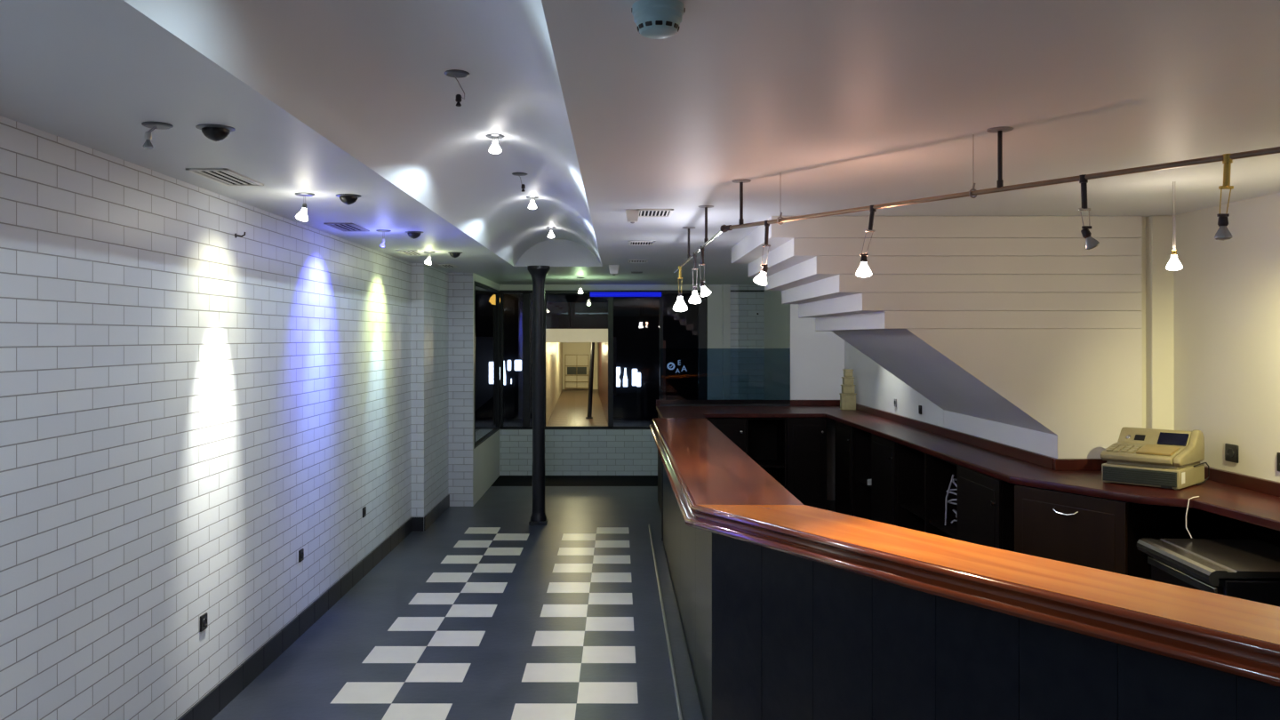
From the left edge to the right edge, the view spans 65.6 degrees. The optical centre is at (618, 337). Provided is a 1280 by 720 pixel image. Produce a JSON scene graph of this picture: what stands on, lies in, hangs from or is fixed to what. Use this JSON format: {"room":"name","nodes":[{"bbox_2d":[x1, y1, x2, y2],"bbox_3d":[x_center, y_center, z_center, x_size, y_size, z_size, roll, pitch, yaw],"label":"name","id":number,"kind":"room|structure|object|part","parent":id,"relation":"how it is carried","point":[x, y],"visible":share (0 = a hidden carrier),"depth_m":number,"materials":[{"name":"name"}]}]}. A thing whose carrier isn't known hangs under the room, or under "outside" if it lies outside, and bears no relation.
{"room":"bar","nodes":[
{"label":"bar","id":0,"kind":"room"},
{"bbox_2d":[0,115,448,719],"bbox_3d":[-1.958,0.549,2.290,0.315,2.474,16.580,0,0,0],"label":"wall","id":1,"kind":"structure","parent":0,"point":[189,407],"depth_m":4.30,"materials":[{"name":"white tile"}]},
{"bbox_2d":[200,612,207,631],"bbox_3d":[-1.909,1.309,4.566,0.013,0.072,0.068,0,0,0],"label":"wall socket","id":2,"kind":"object","parent":1,"relation":"attached to","point":[204,618],"visible":1,"depth_m":4.55,"materials":[{"name":"black plastic"}]},
{"bbox_2d":[234,232,245,238],"bbox_3d":[-1.900,-0.514,4.957,0.051,0.030,0.052,0,0,39],"label":"wall hook","id":3,"kind":"object","parent":1,"relation":"attached to","point":[236,235],"visible":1,"depth_m":4.96,"materials":[{"name":"black metal"}]},
{"bbox_2d":[298,548,303,562],"bbox_3d":[-1.909,1.309,5.970,0.013,0.072,0.068,0,0,0],"label":"wall socket","id":4,"kind":"object","parent":1,"relation":"attached to","point":[301,551],"visible":1,"depth_m":5.95,"materials":[{"name":"black plastic"}]},
{"bbox_2d":[177,494,449,719],"bbox_3d":[-1.851,1.721,5.249,0.127,0.130,10.496,0,0,0],"label":"baseboard","id":5,"kind":"structure","parent":1,"relation":"attached to","point":[215,700],"depth_m":5.88,"materials":[{"name":"tile"}]},
{"bbox_2d":[362,506,366,517],"bbox_3d":[-1.909,1.309,7.446,0.013,0.072,0.068,0,0,0],"label":"wall socket","id":6,"kind":"object","parent":1,"relation":"attached to","point":[364,508],"visible":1,"depth_m":7.42,"materials":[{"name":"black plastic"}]},
{"bbox_2d":[448,272,499,506],"bbox_3d":[-1.670,0.549,11.680,0.260,2.474,2.360,0,0,0],"label":"wall","id":7,"kind":"structure","parent":0,"point":[472,471],"depth_m":10.50,"materials":[{"name":"white tile"}]},
{"bbox_2d":[474,281,499,448],"bbox_3d":[-1.563,0.290,11.721,0.054,1.791,2.278,0,0,0],"label":"window","id":8,"kind":"structure","parent":7,"relation":"in","point":[492,295],"depth_m":12.16,"materials":[{"name":"paint"}]},
{"bbox_3d":[-1.567,0.290,11.721,0.006,1.751,2.178,0,0,0],"label":"pane","id":9,"kind":"part","parent":8,"relation":"part of","materials":[{"name":"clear glass"}]},
{"bbox_2d":[211,475,835,719],"bbox_3d":[0.603,1.836,3.480,5.635,0.101,18.960,0,0,0],"label":"floor","id":10,"kind":"structure","parent":0,"point":[483,612],"depth_m":6.22,"materials":[{"name":"tile"}]},
{"bbox_2d":[527,265,550,524],"bbox_3d":[-0.770,0.549,9.550,0.216,2.474,0.216,0,0,0],"label":"column","id":11,"kind":"structure","parent":10,"relation":"on","point":[538,273],"depth_m":9.50,"materials":[{"name":"black metal"}]},
{"bbox_2d":[648,524,700,719],"bbox_3d":[0.330,1.771,6.765,0.095,0.030,5.170,0,0,0],"label":"kerb","id":12,"kind":"object","parent":10,"relation":"on","point":[687,708],"visible":1,"depth_m":5.75,"materials":[{"name":"stone"}]},
{"bbox_2d":[705,417,745,453],"bbox_3d":[1.059,1.287,10.025,0.398,0.998,0.550,0,0,0],"label":"base cabinet","id":13,"kind":"object","parent":10,"relation":"on","point":[734,428],"visible":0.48,"depth_m":9.78,"materials":[{"name":"black wood"}]},
{"bbox_2d":[745,417,786,488],"bbox_3d":[1.459,1.287,10.050,0.398,0.998,0.500,0,0,0],"label":"base cabinet","id":14,"kind":"object","parent":10,"relation":"on","point":[765,437],"visible":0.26,"depth_m":10.29,"materials":[{"name":"black wood"}]},
{"bbox_2d":[786,417,826,510],"bbox_3d":[1.859,1.287,10.025,0.398,0.998,0.550,0,0,0],"label":"base cabinet","id":15,"kind":"object","parent":10,"relation":"on","point":[806,437],"visible":0.71,"depth_m":9.78,"materials":[{"name":"black wood"}]},
{"bbox_2d":[731,216,1142,458],"bbox_3d":[1.907,0.549,6.588,2.095,2.474,1.975,0,0,0],"label":"staircase","id":16,"kind":"structure","parent":10,"relation":"on","point":[1025,336],"depth_m":5.60,"materials":[{"name":"paint"}]},
{"bbox_2d":[925,453,957,539],"bbox_3d":[2.300,1.287,6.560,0.330,0.998,0.696,0,0,0],"label":"base cabinet","id":17,"kind":"object","parent":10,"relation":"on","point":[939,472],"visible":0.09,"depth_m":6.89,"materials":[{"name":"black wood"}]},
{"bbox_2d":[928,520,956,538],"bbox_3d":[2.303,1.276,6.560,0.296,0.020,0.660,0,0,0],"label":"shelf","id":18,"kind":"object","parent":17,"relation":"attached to","point":[950,529],"depth_m":6.68,"materials":[{"name":"black wood"}]},
{"bbox_2d":[649,418,1279,719],"bbox_3d":[0.974,1.246,4.711,1.609,1.080,8.117,0,0,-15],"label":"countertop","id":19,"kind":"structure","parent":10,"relation":"on","point":[788,609],"depth_m":3.26,"materials":[{"name":"brown wood"}]},
{"bbox_3d":[0.402,1.276,8.725,0.050,1.020,0.050,0,0,0],"label":"post","id":20,"kind":"part","parent":19,"relation":"part of","materials":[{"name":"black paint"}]},
{"bbox_2d":[656,400,1279,547],"bbox_3d":[1.872,1.234,6.262,2.308,1.105,9.553,0,0,-7],"label":"countertop","id":21,"kind":"structure","parent":10,"relation":"on","point":[1229,505],"depth_m":5.54,"materials":[{"name":"brown wood"}]},
{"bbox_3d":[1.155,1.266,9.840,1.450,1.040,2.120,0,0,0],"label":"panel","id":22,"kind":"part","parent":21,"relation":"part of","materials":[{"name":"brown wood"}]},
{"bbox_2d":[839,368,856,409],"bbox_3d":[2.370,0.536,10.250,0.162,0.420,0.092,0,0,0],"label":"holder","id":23,"kind":"object","parent":21,"relation":"on","point":[847,396],"visible":1,"depth_m":10.21,"materials":[{"name":"beige plastic"}]},
{"bbox_2d":[1100,426,1209,489],"bbox_3d":[2.754,0.608,5.096,0.412,0.276,0.388,0,0,-44],"label":"cash register","id":24,"kind":"object","parent":21,"relation":"on","point":[1168,459],"visible":1,"depth_m":5.01,"materials":[{"name":"beige plastic"}]},
{"bbox_3d":[2.607,0.695,4.971,0.010,0.074,0.348,0,0,-44],"label":"cash drawer","id":25,"kind":"part","parent":24,"relation":"part of","materials":[{"name":"beige plastic"}]},
{"bbox_3d":[2.749,0.697,5.103,0.380,0.098,0.370,0,0,-44],"label":"drawer","id":26,"kind":"part","parent":24,"relation":"part of","materials":[{"name":"beige plastic"}]},
{"bbox_2d":[1185,496,1199,538],"bbox_3d":[2.638,0.823,4.569,0.033,0.175,0.159,0,0,40],"label":"power cable","id":27,"kind":"object","parent":21,"relation":"hanging from","point":[1196,496],"visible":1,"depth_m":4.55,"materials":[{"name":"white plastic"}]},
{"bbox_2d":[956,464,1015,551],"bbox_3d":[2.275,1.287,5.862,0.380,0.998,0.696,0,0,0],"label":"base cabinet","id":28,"kind":"object","parent":10,"relation":"on","point":[985,503],"visible":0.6,"depth_m":5.72,"materials":[{"name":"black wood"}]},
{"bbox_2d":[1014,484,1162,580],"bbox_3d":[2.390,1.287,5.113,0.317,0.998,0.658,0,0,-28],"label":"base cabinet","id":29,"kind":"object","parent":10,"relation":"on","point":[1096,532],"visible":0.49,"depth_m":4.96,"materials":[{"name":"brown wood"}]},
{"bbox_3d":[2.266,0.885,5.047,0.038,0.032,0.139,0,0,-28],"label":"handle","id":30,"kind":"part","parent":29,"relation":"part of","materials":[{"name":"silver metal"}]},
{"bbox_2d":[1136,537,1279,607],"bbox_3d":[2.626,1.353,4.224,0.538,0.865,0.640,0,0,4],"label":"glasswasher","id":31,"kind":"object","parent":10,"relation":"on","point":[1243,569],"visible":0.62,"depth_m":4.14,"materials":[{"name":"silver metal"}]},
{"bbox_3d":[2.401,1.014,4.240,0.018,0.035,0.580,0,0,4],"label":"handle","id":32,"kind":"part","parent":31,"relation":"part of","materials":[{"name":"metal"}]},
{"bbox_3d":[2.417,1.181,4.239,0.019,0.370,0.580,0,0,4],"label":"door","id":33,"kind":"part","parent":31,"relation":"part of","materials":[{"name":"metal"}]},
{"bbox_3d":[2.300,1.287,8.654,0.330,0.998,0.696,0,0,0],"label":"base cabinet","id":34,"kind":"object","parent":10,"relation":"on","visible":0},
{"bbox_2d":[856,477,871,487],"bbox_3d":[2.303,1.276,8.654,0.296,0.020,0.660,0,0,0],"label":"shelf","id":35,"kind":"object","parent":34,"relation":"attached to","point":[860,480],"depth_m":8.86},
{"bbox_3d":[2.300,1.287,7.258,0.330,0.998,0.696,0,0,0],"label":"base cabinet","id":36,"kind":"object","parent":10,"relation":"on","visible":0},
{"bbox_2d":[900,503,924,519],"bbox_3d":[2.303,1.276,7.258,0.296,0.020,0.660,0,0,0],"label":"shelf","id":37,"kind":"object","parent":36,"relation":"attached to","point":[916,508],"depth_m":7.39,"materials":[{"name":"black wood"}]},
{"bbox_2d":[480,284,764,475],"bbox_3d":[0.660,0.549,12.935,4.920,2.474,0.150,0,0,0],"label":"wall","id":38,"kind":"structure","parent":0,"point":[567,452],"depth_m":12.86,"materials":[{"name":"white tile"}]},
{"bbox_2d":[475,289,707,429],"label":"window","id":39,"kind":"structure","parent":38,"relation":"in","point":[526,295],"depth_m":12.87,"materials":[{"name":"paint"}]},
{"bbox_2d":[667,360,687,373],"bbox_3d":[0.757,0.375,12.865,0.257,0.166,0.008,0,0,0],"label":"sticker","id":40,"kind":"object","parent":39,"relation":"attached to","point":[672,364],"visible":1,"depth_m":12.86,"materials":[{"name":"blue plastic"}]},
{"bbox_2d":[587,291,663,296],"bbox_3d":[0.090,-0.559,12.800,0.980,0.064,0.064,0,0,0],"label":"tube","id":41,"kind":"object","parent":38,"relation":"attached to","point":[589,294],"visible":1,"depth_m":12.78,"materials":[{"name":"blue plastic"}]},
{"bbox_2d":[499,290,764,291],"bbox_3d":[0.172,-0.606,12.850,3.425,0.018,0.020,0,0,0],"label":"trim","id":42,"kind":"structure","parent":38,"relation":"attached to","point":[500,291],"depth_m":12.84,"materials":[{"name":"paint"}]},
{"bbox_2d":[707,284,730,399],"bbox_3d":[1.295,0.549,12.900,0.290,2.474,0.220,0,0,0],"label":"wall pier","id":43,"kind":"object","parent":38,"relation":"attached to","point":[719,299],"visible":0.61,"depth_m":12.83,"materials":[{"name":"white tile"}]},
{"bbox_2d":[0,0,1279,284],"bbox_3d":[0.603,-0.938,3.530,5.635,0.500,19.060,0,0,0],"label":"ceiling","id":44,"kind":"structure","parent":0,"point":[824,106],"depth_m":3.13,"materials":[{"name":"paint"}]},
{"bbox_2d":[141,121,173,149],"bbox_3d":[-1.488,-0.648,3.200,0.092,0.079,0.092,0,0,0],"label":"ceiling lamp","id":45,"kind":"object","parent":44,"relation":"hanging from","point":[160,125],"visible":1,"depth_m":3.19,"materials":[{"name":"metal"}]},
{"bbox_3d":[-1.518,-0.626,3.200,0.032,0.034,0.032,0,0,0],"label":"bulb","id":46,"kind":"part","parent":45,"relation":"part of","materials":[{"name":"grey glass"}]},
{"bbox_2d":[195,123,235,141],"bbox_3d":[-1.320,-0.665,3.250,0.120,0.045,0.120,0,0,0],"label":"dome security camera","id":47,"kind":"object","parent":44,"relation":"attached to","point":[215,132],"visible":1,"depth_m":3.22,"materials":[{"name":"black plastic"}]},
{"bbox_2d":[185,168,263,185],"bbox_3d":[-1.675,-0.684,4.240,0.170,0.008,0.420,0,0,0],"label":"ceiling vent","id":48,"kind":"object","parent":44,"relation":"in","point":[227,177],"visible":1,"depth_m":4.22,"materials":[{"name":"white plastic"}]},
{"bbox_2d":[294,192,314,221],"bbox_3d":[-1.500,-0.622,4.740,0.092,0.131,0.092,0,0,0],"label":"ceiling lamp","id":49,"kind":"object","parent":44,"relation":"hanging from","point":[302,215],"visible":1,"depth_m":4.72,"materials":[{"name":"metal"}]},
{"bbox_3d":[-1.515,-0.590,4.740,0.058,0.066,0.059,0,0,0],"label":"bulb","id":50,"kind":"part","parent":49,"relation":"part of","materials":[{"name":"white glass"}]},
{"bbox_2d":[323,223,369,231],"bbox_3d":[-1.678,-0.684,6.140,0.170,0.008,0.420,0,0,0],"label":"ceiling vent","id":51,"kind":"object","parent":44,"relation":"in","point":[343,227],"visible":1,"depth_m":6.12,"materials":[{"name":"white plastic"}]},
{"bbox_2d":[336,193,361,204],"bbox_3d":[-1.307,-0.665,4.800,0.120,0.045,0.120,0,0,0],"label":"dome security camera","id":52,"kind":"object","parent":44,"relation":"attached to","point":[346,198],"visible":1,"depth_m":4.77,"materials":[{"name":"black plastic"}]},
{"bbox_2d":[376,229,391,247],"bbox_3d":[-1.505,-0.634,6.350,0.092,0.108,0.092,0,0,0],"label":"ceiling lamp","id":53,"kind":"object","parent":44,"relation":"hanging from","point":[382,244],"visible":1,"depth_m":6.34,"materials":[{"name":"metal"}]},
{"bbox_2d":[395,249,426,255],"bbox_3d":[-1.670,-0.684,8.000,0.170,0.008,0.420,0,0,0],"label":"ceiling vent","id":54,"kind":"object","parent":44,"relation":"in","point":[409,252],"visible":1,"depth_m":7.98,"materials":[{"name":"white plastic"}]},
{"bbox_2d":[405,231,423,239],"bbox_3d":[-1.330,-0.665,6.450,0.120,0.045,0.120,0,0,0],"label":"security camera","id":55,"kind":"object","parent":44,"relation":"attached to","point":[413,235],"visible":1,"depth_m":6.42,"materials":[{"name":"black plastic"}]},
{"bbox_2d":[424,250,435,264],"bbox_3d":[-1.510,-0.635,7.920,0.092,0.106,0.092,0,0,0],"label":"ceiling lamp","id":56,"kind":"object","parent":44,"relation":"hanging from","point":[428,260],"visible":1,"depth_m":7.91,"materials":[{"name":"metal"}]},
{"bbox_3d":[-1.524,-0.614,7.920,0.055,0.063,0.056,0,0,0],"label":"bulb","id":57,"kind":"part","parent":56,"relation":"part of","materials":[{"name":"white glass"}]},
{"bbox_2d":[436,264,458,267],"bbox_3d":[-1.630,-0.684,9.450,0.150,0.008,0.360,0,0,0],"label":"ceiling vent","id":58,"kind":"object","parent":44,"relation":"in","point":[439,265],"visible":1,"depth_m":9.43,"materials":[{"name":"white plastic"}]},
{"bbox_2d":[448,251,462,257],"bbox_3d":[-1.320,-0.665,8.000,0.120,0.045,0.120,0,0,0],"label":"security camera","id":59,"kind":"object","parent":44,"relation":"attached to","point":[454,254],"visible":1,"depth_m":7.97,"materials":[{"name":"black plastic"}]},
{"bbox_2d":[443,69,469,106],"bbox_3d":[-0.584,-0.895,3.580,0.092,0.122,0.092,0,0,0],"label":"lamp","id":60,"kind":"object","parent":44,"relation":"attached to","point":[452,73],"visible":1,"depth_m":3.57,"materials":[{"name":"metal"}]},
{"bbox_2d":[485,133,504,153],"bbox_3d":[-0.584,-0.913,4.690,0.092,0.085,0.092,0,0,0],"label":"lamp","id":61,"kind":"object","parent":44,"relation":"attached to","point":[494,148],"visible":1,"depth_m":4.67,"materials":[{"name":"metal"}]},
{"bbox_3d":[-0.584,-0.902,4.690,0.059,0.063,0.059,0,0,0],"label":"bulb","id":62,"kind":"part","parent":61,"relation":"part of","materials":[{"name":"white glass"}]},
{"bbox_2d":[512,172,527,191],"bbox_3d":[-0.575,-0.902,5.770,0.092,0.107,0.092,0,0,0],"label":"lamp","id":63,"kind":"object","parent":44,"relation":"attached to","point":[519,174],"visible":1,"depth_m":5.76,"materials":[{"name":"metal"}]},
{"bbox_2d":[525,195,538,208],"bbox_3d":[-0.584,-0.913,6.720,0.092,0.085,0.092,0,0,0],"label":"lamp","id":64,"kind":"object","parent":44,"relation":"attached to","point":[532,205],"visible":1,"depth_m":6.70,"materials":[{"name":"metal"}]},
{"bbox_3d":[-0.584,-0.902,6.720,0.059,0.063,0.059,0,0,0],"label":"bulb","id":65,"kind":"part","parent":64,"relation":"part of","materials":[{"name":"white glass"}]},
{"bbox_2d":[546,226,556,238],"bbox_3d":[-0.584,-0.909,8.580,0.092,0.093,0.092,0,0,0],"label":"lamp","id":66,"kind":"object","parent":44,"relation":"attached to","point":[550,235],"visible":1,"depth_m":8.56,"materials":[{"name":"glass"}]},
{"bbox_3d":[-0.584,-0.894,8.580,0.059,0.063,0.059,0,0,0],"label":"bulb","id":67,"kind":"part","parent":66,"relation":"part of","materials":[{"name":"white glass"}]},
{"bbox_2d":[576,277,584,293],"bbox_3d":[-0.435,-0.595,11.300,0.092,0.186,0.092,0,0,0],"label":"ceiling lamp","id":68,"kind":"object","parent":44,"relation":"hanging from","point":[580,290],"visible":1,"depth_m":11.29,"materials":[{"name":"glass"}]},
{"bbox_2d":[608,264,619,275],"bbox_3d":[-0.045,-0.639,9.420,0.102,0.098,0.080,0,0,0],"label":"sensor","id":69,"kind":"object","parent":44,"relation":"attached to","point":[613,269],"visible":1,"depth_m":9.38,"materials":[{"name":"white plastic"}]},
{"bbox_2d":[625,209,639,223],"bbox_3d":[0.075,-0.652,5.350,0.075,0.072,0.060,0,0,0],"label":"sensor","id":70,"kind":"object","parent":44,"relation":"attached to","point":[632,215],"visible":1,"depth_m":5.32,"materials":[{"name":"white plastic"}]},
{"bbox_2d":[627,259,647,262],"bbox_3d":[0.170,-0.684,8.850,0.180,0.008,0.240,0,0,0],"label":"ceiling vent","id":71,"kind":"object","parent":44,"relation":"in","point":[628,260],"visible":1,"depth_m":8.81,"materials":[{"name":"white plastic"}]},
{"bbox_2d":[628,240,655,245],"bbox_3d":[0.165,-0.684,7.180,0.190,0.008,0.260,0,0,0],"label":"ceiling vent","id":72,"kind":"object","parent":44,"relation":"in","point":[630,243],"visible":1,"depth_m":7.17,"materials":[{"name":"white plastic"}]},
{"bbox_2d":[636,208,673,216],"bbox_3d":[0.195,-0.684,5.450,0.200,0.008,0.300,0,0,0],"label":"ceiling vent","id":73,"kind":"object","parent":44,"relation":"in","point":[643,212],"visible":0.87,"depth_m":5.43,"materials":[{"name":"white plastic"}]},
{"bbox_2d":[631,0,685,39],"bbox_3d":[0.082,-0.657,2.060,0.111,0.062,0.108,0,0,0],"label":"smoke detector","id":74,"kind":"object","parent":44,"relation":"attached to","point":[653,19],"visible":1,"depth_m":2.02,"materials":[{"name":"plastic"}]},
{"bbox_2d":[673,126,1279,272],"bbox_3d":[1.180,-0.580,3.935,1.003,0.217,6.934,0,0,-21],"label":"rail","id":75,"kind":"object","parent":44,"relation":"hanging from","point":[1000,130],"visible":1,"depth_m":3.27,"materials":[{"name":"brown metal"}]},
{"bbox_2d":[672,265,687,311],"bbox_3d":[0.425,-0.339,6.850,0.097,0.316,0.097,0,0,0],"label":"lamp","id":76,"kind":"object","parent":75,"relation":"hanging from","point":[680,306],"visible":0.98,"depth_m":6.83,"materials":[{"name":"gold metal"}]},
{"bbox_3d":[0.425,-0.456,6.850,0.024,0.083,0.024,0,0,0],"label":"stem","id":77,"kind":"part","parent":76,"relation":"part of","materials":[{"name":"gold metal"}]},
{"bbox_3d":[0.425,-0.233,6.850,0.097,0.104,0.097,0,0,0],"label":"bulb","id":78,"kind":"part","parent":76,"relation":"part of","materials":[{"name":"white glass"}]},
{"bbox_3d":[0.438,-0.589,6.190,0.020,0.199,0.020,0,0,0],"label":"support rod","id":79,"kind":"part","parent":75,"relation":"part of","materials":[{"name":"metal"}]},
{"bbox_2d":[688,252,701,303],"bbox_3d":[0.446,-0.347,5.800,0.071,0.299,0.071,0,0,0],"label":"lamp","id":80,"kind":"object","parent":75,"relation":"hanging from","point":[694,299],"visible":0.98,"depth_m":5.79,"materials":[{"name":"white glass"}]},
{"bbox_3d":[0.446,-0.451,5.800,0.024,0.093,0.024,0,0,0],"label":"stem","id":81,"kind":"part","parent":80,"relation":"part of","materials":[{"name":"black metal"}]},
{"bbox_3d":[0.446,-0.236,5.800,0.071,0.077,0.071,0,0,0],"label":"bulb","id":82,"kind":"part","parent":80,"relation":"part of","materials":[{"name":"white glass"}]},
{"bbox_3d":[0.444,-0.489,5.910,0.017,0.017,2.881,0,0,-1],"label":"short rail","id":83,"kind":"part","parent":75,"relation":"part of","materials":[{"name":"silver metal"}]},
{"bbox_2d":[698,246,711,296],"bbox_3d":[0.473,-0.359,5.380,0.058,0.275,0.058,0,0,44],"label":"lamp","id":84,"kind":"object","parent":75,"relation":"hanging from","point":[705,292],"visible":0.98,"depth_m":5.37,"materials":[{"name":"white glass"}]},
{"bbox_3d":[0.454,-0.448,5.380,0.024,0.098,0.024,0,0,0],"label":"stem","id":85,"kind":"part","parent":84,"relation":"part of","materials":[{"name":"black metal"}]},
{"bbox_3d":[0.473,-0.255,5.380,0.057,0.067,0.059,0,0,0],"label":"bulb","id":86,"kind":"part","parent":84,"relation":"part of","materials":[{"name":"white glass"}]},
{"bbox_3d":[0.458,-0.589,5.190,0.020,0.199,0.020,0,0,0],"label":"support rod","id":87,"kind":"part","parent":75,"relation":"part of","materials":[{"name":"metal"}]},
{"bbox_3d":[0.537,-0.589,4.344,0.020,0.199,0.020,0,0,0],"label":"support rod","id":88,"kind":"part","parent":75,"relation":"part of","materials":[{"name":"metal"}]},
{"bbox_2d":[753,220,770,285],"bbox_3d":[0.604,-0.359,4.208,0.066,0.275,0.058,0,0,43],"label":"lamp","id":89,"kind":"object","parent":75,"relation":"hanging from","point":[761,278],"visible":1,"depth_m":4.20,"materials":[{"name":"white glass"}]},
{"bbox_3d":[0.601,-0.255,4.212,0.057,0.067,0.059,0,0,0],"label":"bulb","id":90,"kind":"part","parent":89,"relation":"part of","materials":[{"name":"white glass"}]},
{"bbox_3d":[0.629,-0.445,4.207,0.024,0.103,0.024,0,0,0],"label":"stem","id":91,"kind":"part","parent":89,"relation":"part of","materials":[{"name":"metal"}]},
{"bbox_2d":[856,205,876,277],"bbox_3d":[0.928,-0.362,3.723,0.075,0.270,0.059,0,0,0],"label":"lamp","id":92,"kind":"object","parent":75,"relation":"hanging from","point":[863,271],"visible":1,"depth_m":3.71,"materials":[{"name":"white glass"}]},
{"bbox_3d":[0.920,-0.258,3.723,0.059,0.063,0.059,0,0,0],"label":"bulb","id":93,"kind":"part","parent":92,"relation":"part of","materials":[{"name":"white glass"}]},
{"bbox_3d":[0.951,-0.450,3.723,0.030,0.094,0.024,0,0,0],"label":"stem","id":94,"kind":"part","parent":92,"relation":"part of","materials":[{"name":"black metal"}]},
{"bbox_3d":[1.257,-0.589,3.271,0.020,0.199,0.020,0,0,0],"label":"support rod","id":95,"kind":"part","parent":75,"relation":"part of","materials":[{"name":"black metal"}]},
{"bbox_3d":[1.679,-0.489,2.642,0.017,0.017,4.270,0,0,-34],"label":"long rail","id":96,"kind":"part","parent":75,"relation":"part of","materials":[{"name":"brown metal"}]},
{"bbox_2d":[1078,174,1099,249],"bbox_3d":[1.436,-0.383,3.029,0.062,0.228,0.043,0,0,0],"label":"lamp","id":97,"kind":"object","parent":75,"relation":"hanging from","point":[1091,243],"visible":1,"depth_m":3.02,"materials":[{"name":"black metal"}]},
{"bbox_3d":[1.420,-0.445,3.029,0.024,0.103,0.024,0,0,0],"label":"stem","id":98,"kind":"part","parent":97,"relation":"part of","materials":[{"name":"black metal"}]},
{"bbox_3d":[1.445,-0.293,3.029,0.044,0.050,0.043,0,0,0],"label":"bulb","id":99,"kind":"part","parent":97,"relation":"part of","materials":[{"name":"grey glass"}]},
{"bbox_2d":[1214,153,1233,240],"bbox_3d":[1.637,-0.380,2.687,0.043,0.234,0.043,0,0,45],"label":"lamp","id":100,"kind":"object","parent":75,"relation":"hanging from","point":[1223,233],"visible":1,"depth_m":2.68,"materials":[{"name":"gold metal"}]},
{"bbox_3d":[1.637,-0.287,2.687,0.043,0.047,0.043,0,0,0],"label":"bulb","id":101,"kind":"part","parent":100,"relation":"part of","materials":[{"name":"grey glass"}]},
{"bbox_3d":[1.649,-0.453,2.687,0.024,0.088,0.024,0,0,0],"label":"stem","id":102,"kind":"part","parent":100,"relation":"part of","materials":[{"name":"gold metal"}]},
{"bbox_2d":[1166,181,1182,270],"bbox_3d":[2.430,-0.489,4.340,0.064,0.390,0.064,0,0,0],"label":"pendant lamp","id":103,"kind":"object","parent":44,"relation":"hanging from","point":[1173,264],"visible":1,"depth_m":4.33,"materials":[{"name":"glass"}]},
{"bbox_3d":[2.430,-0.329,4.340,0.064,0.069,0.064,0,0,0],"label":"bulb","id":104,"kind":"part","parent":103,"relation":"part of","materials":[{"name":"white glass"}]},
{"bbox_2d":[764,285,943,500],"bbox_3d":[2.257,0.549,10.295,0.745,2.474,5.430,0,0,0],"label":"wall","id":105,"kind":"structure","parent":0,"point":[802,363],"depth_m":10.90,"materials":[{"name":"white paint"}]},
{"bbox_2d":[918,405,921,414],"bbox_3d":[2.473,0.590,8.140,0.013,0.072,0.068,0,0,0],"label":"wall socket","id":106,"kind":"object","parent":105,"relation":"attached to","point":[919,406],"visible":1,"depth_m":8.12,"materials":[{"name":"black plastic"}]},
{"bbox_2d":[656,400,1279,496],"bbox_3d":[2.700,0.714,6.518,1.982,0.065,9.679,0,0,-16],"label":"backsplash","id":107,"kind":"structure","parent":105,"relation":"attached to","point":[1258,484],"depth_m":6.31,"materials":[{"name":"brown wood"}]},
{"bbox_2d":[944,474,956,525],"bbox_3d":[2.235,1.081,6.559,0.112,0.355,0.348,0,0,0],"label":"tubing","id":108,"kind":"object","parent":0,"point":[952,478],"visible":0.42,"depth_m":6.62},
{"bbox_2d":[1173,192,1279,482],"bbox_3d":[3.220,0.549,-0.150,0.200,2.474,11.700,0,0,0],"label":"wall","id":109,"kind":"structure","parent":0,"point":[1227,292],"depth_m":5.04,"materials":[{"name":"beige paint"}]},
{"bbox_2d":[1140,215,1174,430],"bbox_3d":[3.047,0.549,5.668,0.185,2.474,0.185,0,0,0],"label":"pillar","id":110,"kind":"structure","parent":109,"relation":"attached to","point":[1157,292],"depth_m":5.58,"materials":[{"name":"beige paint"}]},
{"bbox_2d":[1224,443,1238,463],"bbox_3d":[3.113,0.586,5.040,0.013,0.090,0.102,0,0,0],"label":"wall socket","id":111,"kind":"object","parent":109,"relation":"attached to","point":[1231,451],"visible":1,"depth_m":5.03,"materials":[{"name":"black plastic"}]},
{"bbox_2d":[1276,452,1279,471],"bbox_3d":[3.113,0.586,4.640,0.013,0.090,0.102,0,0,0],"label":"wall socket","id":112,"kind":"object","parent":109,"relation":"attached to","point":[1277,453],"visible":1,"depth_m":4.67,"materials":[{"name":"black plastic"}]},
{"label":"outside","id":113,"kind":"structure","parent":0,"visible":0},
{"bbox_2d":[475,418,653,431],"bbox_3d":[0.000,1.876,26.510,28.000,0.100,26.980,0,0,0],"label":"ground","id":114,"kind":"structure","parent":113,"point":[480,423],"depth_m":21.34,"materials":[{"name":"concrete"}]},
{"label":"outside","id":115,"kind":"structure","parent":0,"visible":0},
{"bbox_2d":[545,302,615,425],"bbox_3d":[-0.520,0.376,15.040,0.959,1.687,4.020,0,0,0],"label":"doorway","id":116,"kind":"object","parent":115,"point":[576,332],"visible":0.97,"depth_m":13.94,"materials":[{"name":"tile"}]},
{"bbox_3d":[-0.715,0.579,16.983,0.396,0.579,0.025,0,0,0],"label":"door","id":117,"kind":"part","parent":116,"relation":"part of","materials":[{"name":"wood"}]},
{"bbox_3d":[-0.715,0.561,16.965,0.336,0.127,0.010,0,0,0],"label":"door panel","id":118,"kind":"part","parent":116,"relation":"part of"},
{"bbox_3d":[-0.392,0.577,13.750,0.129,1.085,0.100,0,0,0],"label":"post","id":119,"kind":"part","parent":116,"relation":"part of","materials":[{"name":"black metal"}]}
]}

